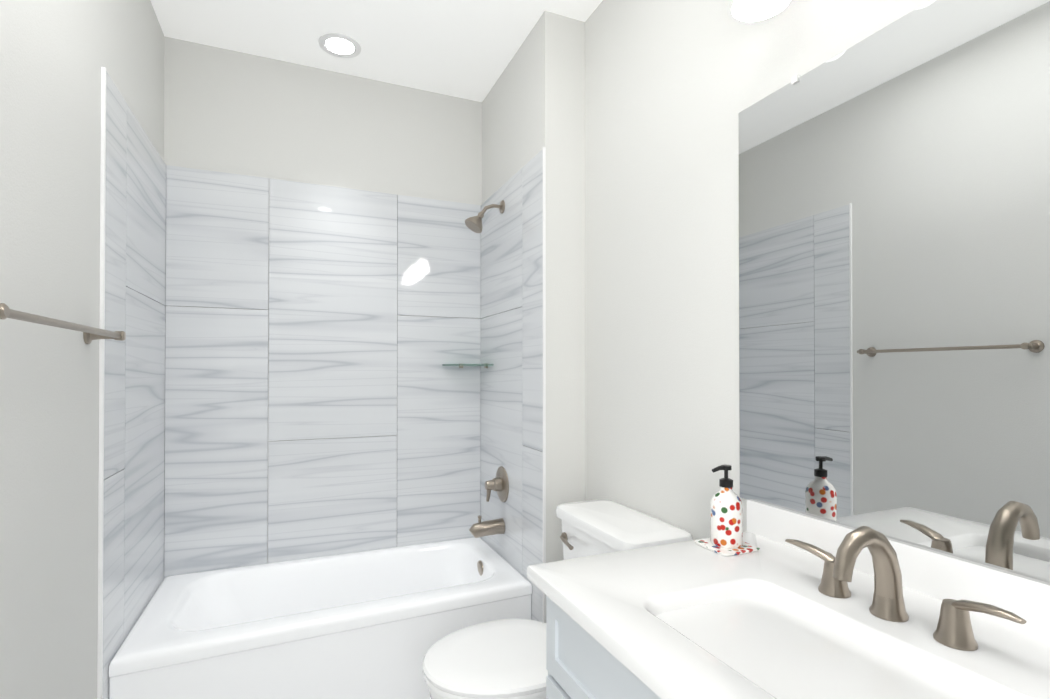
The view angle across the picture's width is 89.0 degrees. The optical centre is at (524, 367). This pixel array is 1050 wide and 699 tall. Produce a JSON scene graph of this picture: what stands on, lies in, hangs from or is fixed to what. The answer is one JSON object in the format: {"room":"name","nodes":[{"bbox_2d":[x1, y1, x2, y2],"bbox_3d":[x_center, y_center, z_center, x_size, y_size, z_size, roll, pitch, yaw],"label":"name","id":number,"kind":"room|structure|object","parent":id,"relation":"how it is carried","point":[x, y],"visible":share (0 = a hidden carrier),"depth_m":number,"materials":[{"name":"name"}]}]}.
{"room":"bathroom","nodes":[
{"label":"bathroom","id":0,"kind":"room"},
{"bbox_2d":[0,0,164,698],"bbox_3d":[-0.879,-0.093,0.533,0.120,2.741,4.086,0,0,-23],"label":"wall","id":1,"kind":"structure","parent":0,"point":[56,56],"depth_m":1.29,"materials":[{"name":"white paint"}]},
{"bbox_2d":[0,303,125,343],"bbox_3d":[-1.046,-0.092,1.192,0.088,0.052,0.722,0,0,-23],"label":"towel rail","id":2,"kind":"object","parent":1,"relation":"attached to","point":[90,334],"visible":1,"depth_m":1.14,"materials":[{"name":"silver metal"}]},
{"bbox_2d":[102,71,165,698],"bbox_3d":[-1.415,0.201,1.955,0.009,2.173,0.802,0,0,-23],"label":"wall tile","id":3,"kind":"structure","parent":1,"relation":"attached to","point":[134,399],"depth_m":1.86,"materials":[{"name":"stone"}]},
{"bbox_2d":[97,67,545,698],"bbox_3d":[-0.589,0.199,1.866,1.459,2.179,0.008,0,0,-23],"label":"trim","id":4,"kind":"structure","parent":1,"relation":"attached to","point":[101,361],"depth_m":1.58,"materials":[{"name":"white"}]},
{"bbox_2d":[164,36,481,562],"bbox_3d":[-0.789,-0.076,2.726,1.765,2.741,0.120,0,0,-23],"label":"wall","id":5,"kind":"structure","parent":0,"point":[232,111],"depth_m":2.57,"materials":[{"name":"white paint"}]},
{"bbox_2d":[164,165,480,577],"bbox_3d":[-0.903,0.206,2.604,1.438,2.173,0.009,0,0,-23],"label":"wall tile","id":6,"kind":"structure","parent":5,"relation":"attached to","point":[351,275],"depth_m":2.56,"materials":[{"name":"tile"}]},
{"bbox_2d":[442,363,493,367],"bbox_3d":[-0.296,-0.009,2.743,0.210,0.024,0.210,0,0,-23],"label":"glass shelf","id":7,"kind":"object","parent":5,"relation":"attached to","point":[486,365],"visible":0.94,"depth_m":2.80,"materials":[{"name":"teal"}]},
{"bbox_2d":[150,0,602,101],"bbox_3d":[-0.067,-1.521,0.890,1.885,0.120,4.086,0,0,-23],"label":"ceiling","id":8,"kind":"structure","parent":0,"point":[466,49],"depth_m":2.30,"materials":[{"name":"white paint"}]},
{"bbox_2d":[318,33,360,57],"bbox_3d":[-0.833,-1.445,2.403,0.184,0.006,0.184,0,0,-23],"label":"recessed light","id":9,"kind":"object","parent":8,"relation":"in","point":[338,45],"visible":1,"depth_m":2.40,"materials":[{"name":"white plastic"}]},
{"bbox_2d":[482,10,584,562],"bbox_3d":[0.009,-0.077,2.564,0.185,2.741,0.804,0,0,-23],"label":"wall","id":10,"kind":"structure","parent":0,"point":[533,103],"depth_m":2.21,"materials":[{"name":"white paint"}]},
{"bbox_2d":[480,149,542,621],"bbox_3d":[-0.081,0.206,2.523,0.009,2.173,0.802,0,0,-23],"label":"wall tile","id":11,"kind":"structure","parent":10,"relation":"attached to","point":[511,409],"depth_m":2.42,"materials":[{"name":"stone"}]},
{"bbox_2d":[465,200,508,537],"bbox_3d":[-0.195,-0.003,2.538,0.187,1.610,0.170,0,0,-23],"label":"shower fixtures","id":12,"kind":"object","parent":11,"relation":"attached to","point":[499,483],"visible":1,"depth_m":2.52,"materials":[{"name":"silver metal"}]},
{"bbox_2d":[585,0,930,539],"bbox_3d":[0.768,-0.088,1.169,0.120,2.741,3.966,0,0,-23],"label":"wall","id":13,"kind":"structure","parent":0,"point":[674,89],"depth_m":1.71,"materials":[{"name":"white paint"}]},
{"bbox_2d":[732,0,789,21],"bbox_3d":[0.698,-0.949,0.958,0.178,0.200,0.822,0,0,-23],"label":"sconce","id":14,"kind":"object","parent":13,"relation":"attached to","point":[750,10],"visible":1,"depth_m":1.29,"materials":[{"name":"white glass"}]},
{"bbox_2d":[739,0,1049,582],"bbox_3d":[0.951,-0.181,0.576,0.009,1.049,1.890,0,0,-23],"label":"mirror","id":15,"kind":"object","parent":13,"relation":"attached to","point":[894,280],"visible":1,"depth_m":1.04,"materials":[{"name":"clear glass"}]},
{"bbox_3d":[-0.067,1.330,0.867,1.885,0.100,4.086,0,0,-23],"label":"floor","id":16,"kind":"structure","parent":0,"visible":0},
{"bbox_2d":[109,537,531,698],"bbox_3d":[-0.755,1.095,2.249,1.436,0.393,0.744,0,0,-23],"label":"bathtub","id":17,"kind":"object","parent":16,"relation":"on","point":[375,624],"visible":0.9,"depth_m":2.02,"materials":[{"name":"white ceramic"}]},
{"bbox_2d":[422,499,692,698],"bbox_3d":[0.067,0.888,1.664,0.769,0.796,0.498,0,0,-23],"label":"toilet","id":18,"kind":"object","parent":16,"relation":"on","point":[501,659],"visible":0.54,"depth_m":1.59,"materials":[{"name":"white ceramic"}]},
{"bbox_2d":[527,499,1049,698],"bbox_3d":[0.675,0.807,0.397,0.646,0.938,1.912,0,0,-23],"label":"bathroom vanity","id":19,"kind":"object","parent":16,"relation":"on","point":[691,619],"visible":0.98,"depth_m":0.91,"materials":[{"name":"white paint"}]},
{"bbox_2d":[694,465,759,555],"bbox_3d":[0.479,0.329,1.269,0.110,0.194,0.110,0,0,-23],"label":"soap dispenser","id":20,"kind":"object","parent":19,"relation":"on","point":[726,524],"visible":1,"depth_m":1.24,"materials":[{"name":"ceramic"}]},
{"bbox_2d":[785,526,1026,650],"bbox_3d":[0.577,0.345,0.896,0.157,0.158,0.387,0,0,-23],"label":"faucet","id":21,"kind":"object","parent":19,"relation":"on","point":[954,629],"visible":1,"depth_m":0.89,"materials":[{"name":"silver metal"}]}
]}

